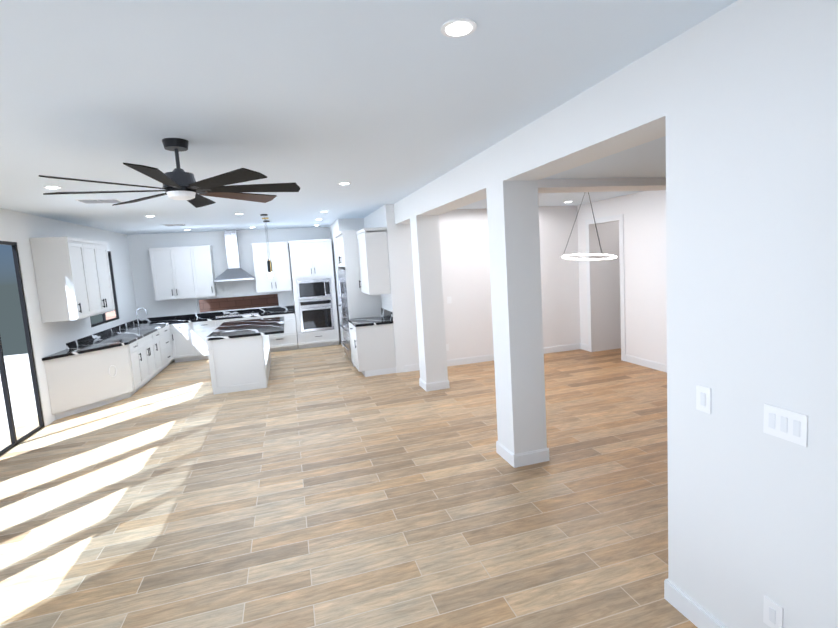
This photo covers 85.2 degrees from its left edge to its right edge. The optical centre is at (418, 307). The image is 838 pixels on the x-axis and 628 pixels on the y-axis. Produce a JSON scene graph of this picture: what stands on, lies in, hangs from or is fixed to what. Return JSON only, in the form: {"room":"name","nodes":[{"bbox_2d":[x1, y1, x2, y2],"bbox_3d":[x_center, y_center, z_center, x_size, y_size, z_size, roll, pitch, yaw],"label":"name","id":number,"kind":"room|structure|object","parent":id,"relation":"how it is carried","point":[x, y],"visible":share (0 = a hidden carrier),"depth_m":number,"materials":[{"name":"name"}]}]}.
{"room":"open-plan living room","nodes":[
{"label":"open-plan living room","id":0,"kind":"room"},
{"bbox_2d":[0,208,136,426],"bbox_3d":[-4.459,0.368,3.751,0.060,2.840,13.700,-5,6,-16],"label":"wall","id":1,"kind":"structure","parent":0,"point":[47,338],"depth_m":6.49,"materials":[{"name":"white paint"}]},
{"bbox_2d":[0,241,118,455],"bbox_3d":[-4.743,0.480,4.780,0.040,2.440,8.990,-5,6,-16],"label":"window frames","id":2,"kind":"structure","parent":1,"relation":"in","point":[9,412],"depth_m":5.85,"materials":[{"name":"black metal"}]},
{"bbox_2d":[29,237,96,320],"bbox_3d":[-5.053,-0.410,6.479,0.427,1.124,0.538,-5,6,-16],"label":"upper cabinet","id":3,"kind":"object","parent":1,"relation":"attached to","point":[73,278],"depth_m":6.25,"materials":[{"name":"white wood"}]},
{"bbox_2d":[85,239,114,312],"bbox_3d":[-5.239,-0.464,7.112,0.427,1.124,1.018,-5,6,-16],"label":"upper cabinet","id":4,"kind":"object","parent":1,"relation":"attached to","point":[99,269],"depth_m":7.21,"materials":[{"name":"white wood"}]},
{"bbox_2d":[66,320,137,347],"bbox_3d":[-5.762,0.439,8.486,0.019,0.085,3.476,-5,6,-16],"label":"backsplash","id":5,"kind":"structure","parent":1,"relation":"attached to","point":[127,325],"depth_m":7.92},
{"bbox_2d":[127,227,329,340],"bbox_3d":[-4.069,-0.396,10.860,5.120,2.840,0.200,-5,6,-16],"label":"wall","id":6,"kind":"structure","parent":0,"point":[139,245],"depth_m":10.46,"materials":[{"name":"white paint"}]},
{"bbox_2d":[138,316,173,323],"bbox_3d":[-5.903,0.263,10.258,0.751,0.085,0.020,-5,6,-16],"label":"backsplash","id":7,"kind":"structure","parent":6,"relation":"attached to","point":[165,317],"depth_m":10.27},
{"bbox_2d":[148,245,216,300],"bbox_3d":[-5.241,-0.772,10.173,1.229,1.145,0.383,-5,6,-16],"label":"upper cabinet","id":8,"kind":"object","parent":6,"relation":"attached to","point":[185,272],"visible":1,"depth_m":10.03,"materials":[{"name":"white wood"}]},
{"bbox_2d":[213,230,254,281],"bbox_3d":[-4.242,-1.181,10.374,0.850,1.151,0.496,-5,6,-16],"label":"range hood","id":9,"kind":"object","parent":6,"relation":"attached to","point":[234,271],"visible":0.98,"depth_m":10.33,"materials":[{"name":"silver metal"}]},
{"bbox_2d":[175,306,292,317],"bbox_3d":[-4.287,0.113,10.721,2.616,0.084,0.020,-5,6,-16],"label":"backsplash","id":10,"kind":"structure","parent":6,"relation":"attached to","point":[284,307],"depth_m":10.61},
{"bbox_2d":[197,293,279,312],"bbox_3d":[-4.263,-0.108,10.828,1.800,0.330,0.040,-5,6,-16],"label":"window","id":11,"kind":"structure","parent":6,"relation":"in","point":[236,309],"depth_m":10.79,"materials":[{"name":"white"}]},
{"bbox_2d":[251,242,291,292],"bbox_3d":[-3.438,-0.939,10.689,0.814,1.145,0.383,-5,6,-16],"label":"upper cabinet","id":12,"kind":"object","parent":6,"relation":"attached to","point":[280,279],"visible":0.96,"depth_m":10.54,"materials":[{"name":"white wood"}]},
{"bbox_2d":[330,218,363,346],"bbox_3d":[-1.607,-0.513,10.502,0.580,2.840,1.850,-5,6,-16],"label":"wall","id":13,"kind":"structure","parent":0,"point":[337,225],"depth_m":10.41,"materials":[{"name":"white paint"}]},
{"bbox_2d":[0,342,697,627],"bbox_3d":[0.894,1.346,5.357,11.700,0.100,14.200,-5,6,-16],"label":"floor","id":14,"kind":"structure","parent":0,"point":[331,486],"depth_m":3.61,"materials":[{"name":"brown wood"}]},
{"bbox_2d":[42,344,137,419],"bbox_3d":[-4.824,1.074,6.778,0.766,0.860,0.938,-5,6,-16],"label":"base cabinet","id":15,"kind":"object","parent":14,"relation":"on","point":[83,383],"depth_m":6.69,"materials":[{"name":"white wood"}]},
{"bbox_2d":[42,320,172,359],"bbox_3d":[-5.296,0.496,8.257,0.775,0.040,4.226,-5,6,-16],"label":"countertop","id":16,"kind":"structure","parent":15,"relation":"on","point":[104,345],"depth_m":7.36,"materials":[{"name":"black stone"}]},
{"bbox_2d":[130,340,145,389],"bbox_3d":[-5.012,1.019,7.415,0.766,0.860,0.505,-5,6,-16],"label":"base cabinet","id":17,"kind":"object","parent":14,"relation":"on","point":[137,353],"depth_m":7.63,"materials":[{"name":"white wood"}]},
{"bbox_2d":[142,332,157,382],"bbox_3d":[-5.193,0.966,8.031,0.766,0.860,1.016,-5,6,-16],"label":"base cabinet","id":18,"kind":"object","parent":14,"relation":"on","point":[149,349],"depth_m":8.25,"materials":[{"name":"white wood"}]},
{"bbox_2d":[154,328,165,372],"bbox_3d":[-5.375,0.914,8.649,0.766,0.860,0.508,-5,6,-16],"label":"base cabinet","id":19,"kind":"object","parent":14,"relation":"on","point":[157,335],"depth_m":8.91,"materials":[{"name":"white wood"}]},
{"bbox_2d":[162,324,173,366],"bbox_3d":[-5.561,0.859,9.283,0.766,0.860,0.934,-5,6,-16],"label":"base cabinet","id":20,"kind":"object","parent":14,"relation":"on","point":[167,353],"depth_m":9.45,"materials":[{"name":"white wood"}]},
{"bbox_2d":[169,322,200,362],"bbox_3d":[-5.173,0.740,10.190,0.518,0.860,0.638,-5,6,-16],"label":"base cabinet","id":21,"kind":"object","parent":14,"relation":"on","point":[189,333],"depth_m":9.90,"materials":[{"name":"white wood"}]},
{"bbox_2d":[173,310,294,321],"bbox_3d":[-4.195,0.201,10.427,2.616,0.040,0.647,-5,6,-16],"label":"countertop","id":22,"kind":"structure","parent":21,"relation":"on","point":[262,311],"depth_m":10.26,"materials":[{"name":"black stone"}]},
{"bbox_2d":[217,310,260,317],"bbox_3d":[-4.143,0.156,10.457,0.900,0.037,0.541,-5,6,-16],"label":"cooktop","id":23,"kind":"object","parent":22,"relation":"in","point":[242,311],"depth_m":10.49,"materials":[{"name":"black glass"}]},
{"bbox_2d":[197,318,220,359],"bbox_3d":[-4.760,0.702,10.309,0.576,0.860,0.638,-5,6,-16],"label":"base cabinet","id":24,"kind":"object","parent":14,"relation":"on","point":[204,329],"depth_m":10.00,"materials":[{"name":"white wood"}]},
{"bbox_2d":[207,333,270,394],"bbox_3d":[-3.198,0.818,8.258,0.852,0.860,2.205,-5,6,-16],"label":"kitchen island","id":25,"kind":"object","parent":14,"relation":"on","point":[239,355],"depth_m":7.23,"materials":[{"name":"white wood"}]},
{"bbox_2d":[205,317,283,340],"bbox_3d":[-3.054,0.354,8.268,1.170,0.040,2.250,-5,6,-16],"label":"island countertop","id":26,"kind":"structure","parent":25,"relation":"on","point":[258,328],"depth_m":7.83,"materials":[{"name":"black stone"}]},
{"bbox_2d":[217,314,260,323],"bbox_3d":[-4.127,0.643,10.490,0.978,0.860,0.638,-5,6,-16],"label":"base cabinet","id":27,"kind":"object","parent":14,"relation":"on","point":[221,320],"depth_m":10.13,"materials":[{"name":"white wood"}]},
{"bbox_2d":[261,314,296,351],"bbox_3d":[-3.315,0.568,10.722,0.834,0.860,0.638,-5,6,-16],"label":"base cabinet","id":28,"kind":"object","parent":14,"relation":"on","point":[287,340],"depth_m":10.48,"materials":[{"name":"white wood"}]},
{"bbox_2d":[288,239,338,348],"bbox_3d":[-2.494,-0.328,10.854,0.974,2.510,0.701,-5,6,-16],"label":"tall cabinet","id":29,"kind":"object","parent":14,"relation":"on","point":[313,280],"visible":1,"depth_m":10.57,"materials":[{"name":"white wood"}]},
{"bbox_2d":[338,269,352,363],"bbox_3d":[-1.195,0.137,9.045,0.678,1.800,1.135,-5,6,-16],"label":"fridge","id":30,"kind":"object","parent":14,"relation":"on","point":[344,325],"visible":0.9,"depth_m":8.86,"materials":[{"name":"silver metal"}]},
{"bbox_2d":[334,230,381,366],"bbox_3d":[-1.194,-0.218,9.015,0.649,2.510,1.235,-5,6,-16],"label":"surround","id":31,"kind":"object","parent":14,"relation":"on","point":[361,304],"visible":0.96,"depth_m":8.38,"materials":[{"name":"white wood"}]},
{"bbox_2d":[348,308,395,376],"bbox_3d":[-0.858,0.595,8.067,0.669,1.050,0.890,-5,6,-16],"label":"base cabinet","id":32,"kind":"object","parent":14,"relation":"on","point":[372,344],"visible":1,"depth_m":7.69,"materials":[{"name":"white wood"}]},
{"bbox_2d":[0,0,736,234],"bbox_3d":[-2.291,-1.524,4.175,5.460,0.560,14.200,-5,6,-16],"label":"ceiling","id":33,"kind":"structure","parent":0,"point":[377,104],"depth_m":2.45,"materials":[{"name":"white paint"}]},
{"bbox_2d":[43,186,61,188],"bbox_3d":[-3.632,-1.190,4.520,0.148,0.009,0.148,-6,7,-25],"label":"recessed light","id":34,"kind":"object","parent":33,"relation":"in","point":[49,187],"depth_m":4.50,"materials":[{"name":"white plastic"}]},
{"bbox_2d":[75,199,123,203],"bbox_3d":[-3.816,-1.272,5.462,0.420,0.016,0.270,-5,6,-16],"label":"ceiling vent","id":35,"kind":"object","parent":33,"relation":"in","point":[87,201],"depth_m":5.41,"materials":[{"name":"white metal"}]},
{"bbox_2d":[39,138,299,207],"bbox_3d":[-1.714,-0.978,3.251,1.660,0.405,1.660,-5,6,-16],"label":"ceiling fan","id":36,"kind":"object","parent":33,"relation":"hanging from","point":[178,182],"visible":1,"depth_m":3.19,"materials":[{"name":"black metal"}]},
{"bbox_2d":[164,224,185,225],"bbox_3d":[-4.600,-1.548,8.587,0.340,0.016,0.240,-5,6,-16],"label":"ceiling vent","id":37,"kind":"object","parent":33,"relation":"in","point":[165,224],"depth_m":8.50,"materials":[{"name":"white metal"}]},
{"bbox_2d":[260,214,270,277],"bbox_3d":[-2.635,-1.059,7.899,0.120,1.090,0.120,-5,6,-16],"label":"pendant light","id":38,"kind":"object","parent":33,"relation":"hanging from","point":[269,268],"visible":1,"depth_m":7.92,"materials":[{"name":"black metal"}]},
{"bbox_2d":[262,217,271,276],"bbox_3d":[-2.790,-1.104,8.425,0.120,1.090,0.120,-5,6,-16],"label":"pendant light","id":39,"kind":"object","parent":33,"relation":"hanging from","point":[265,218],"visible":0.65,"depth_m":8.41,"materials":[{"name":"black metal"}]},
{"bbox_2d":[263,220,272,276],"bbox_3d":[-2.939,-1.147,8.932,0.120,1.090,0.120,-5,6,-16],"label":"pendant light","id":40,"kind":"object","parent":33,"relation":"hanging from","point":[268,243],"visible":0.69,"depth_m":8.94,"materials":[{"name":"black metal"}]},
{"bbox_2d":[338,182,350,184],"bbox_3d":[-0.871,-1.447,5.331,0.148,0.009,0.148,-6,7,-25],"label":"recessed light","id":41,"kind":"object","parent":33,"relation":"in","point":[342,183],"depth_m":5.30,"materials":[{"name":"white plastic"}]},
{"bbox_2d":[441,18,476,37],"bbox_3d":[0.164,-1.154,1.885,0.148,0.009,0.148,-6,7,-25],"label":"recessed light","id":42,"kind":"object","parent":33,"relation":"in","point":[457,27],"depth_m":1.87,"materials":[{"name":"white plastic"}]},
{"bbox_2d":[439,206,580,359],"bbox_3d":[1.563,-0.423,8.305,3.330,2.720,0.150,-5,6,-16],"label":"wall","id":43,"kind":"structure","parent":0,"point":[465,259],"depth_m":8.14,"materials":[{"name":"white paint"}]},
{"bbox_2d":[447,296,451,303],"bbox_3d":[0.530,-0.129,7.944,0.080,0.120,0.005,-5,6,-16],"label":"light switch","id":44,"kind":"object","parent":43,"relation":"attached to","point":[449,300],"depth_m":7.94,"materials":[{"name":"white plastic"}]},
{"bbox_2d":[457,136,665,208],"bbox_3d":[3.479,-1.898,5.840,5.910,0.880,14.200,-5,6,-16],"label":"ceiling","id":45,"kind":"structure","parent":0,"point":[646,160],"depth_m":3.77,"materials":[{"name":"white paint"}]},
{"bbox_2d":[562,192,616,259],"bbox_3d":[2.186,-1.096,5.894,0.678,0.963,0.674,-5,6,-16],"label":"ring chandelier","id":46,"kind":"object","parent":45,"relation":"hanging from","point":[588,254],"visible":0.94,"depth_m":5.89,"materials":[{"name":"white metal"}]},
{"bbox_2d":[538,178,665,192],"bbox_3d":[2.362,-1.307,4.464,2.910,0.270,0.330,-5,6,-16],"label":"beam","id":47,"kind":"structure","parent":45,"relation":"attached to","point":[594,185],"depth_m":4.16,"materials":[{"name":"white paint"}]},
{"bbox_2d":[364,0,837,627],"bbox_3d":[0.489,-0.369,5.144,0.470,3.400,13.700,-5,6,-16],"label":"wall","id":48,"kind":"structure","parent":0,"point":[736,104],"depth_m":1.99,"materials":[{"name":"white paint"}]},
{"bbox_2d":[356,227,390,294],"bbox_3d":[-0.817,-0.800,7.968,0.399,1.105,0.866,-5,6,-16],"label":"upper cabinet","id":49,"kind":"object","parent":48,"relation":"attached to","point":[372,243],"visible":0.98,"depth_m":7.58,"materials":[{"name":"white wood"}]},
{"bbox_2d":[396,343,727,627],"bbox_3d":[1.462,1.406,3.393,10.900,0.117,9.515,-5,6,-16],"label":"baseboard","id":50,"kind":"structure","parent":48,"relation":"attached to","point":[695,613],"depth_m":4.13,"materials":[{"name":"white wood"}]},
{"bbox_2d":[696,385,710,413],"bbox_3d":[1.324,0.427,2.121,0.008,0.120,0.075,-5,6,-16],"label":"light switch","id":51,"kind":"object","parent":48,"relation":"attached to","point":[703,394],"depth_m":2.12,"materials":[{"name":"white plastic"}]},
{"bbox_2d":[763,596,782,627],"bbox_3d":[1.469,1.278,1.891,0.008,0.120,0.075,-5,6,-16],"label":"outlet","id":52,"kind":"object","parent":48,"relation":"attached to","point":[772,612],"depth_m":1.89,"materials":[{"name":"white plastic"}]},
{"bbox_2d":[763,404,807,446],"bbox_3d":[1.425,0.456,1.777,0.008,0.120,0.160,-5,6,-16],"label":"light switch","id":53,"kind":"object","parent":48,"relation":"attached to","point":[788,425],"depth_m":1.77,"materials":[{"name":"white plastic"}]},
{"bbox_2d":[597,221,620,350],"bbox_3d":[4.155,-0.623,8.669,1.870,2.720,0.120,-5,6,-16],"label":"wall","id":54,"kind":"structure","parent":0,"point":[609,312],"depth_m":8.43,"materials":[{"name":"white paint"}]},
{"bbox_2d":[577,190,666,364],"bbox_3d":[3.528,-0.385,6.761,0.420,2.720,3.915,-5,6,-16],"label":"wall","id":55,"kind":"structure","parent":0,"point":[640,217],"depth_m":7.27,"materials":[{"name":"white paint"}]},
{"label":"outside","id":56,"kind":"structure","parent":0,"visible":0},
{"bbox_2d":[0,354,36,436],"bbox_3d":[-1.817,1.662,4.535,22.600,0.100,21.500,-5,6,-16],"label":"ground","id":57,"kind":"structure","parent":56,"point":[21,389],"depth_m":8.32,"materials":[{"name":"beige"}]},
{"bbox_2d":[105,294,278,319],"bbox_3d":[-4.553,-0.154,12.412,7.000,2.300,0.200,-5,6,-16],"label":"wall","id":58,"kind":"structure","parent":57,"relation":"on","point":[219,304],"depth_m":12.20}
]}

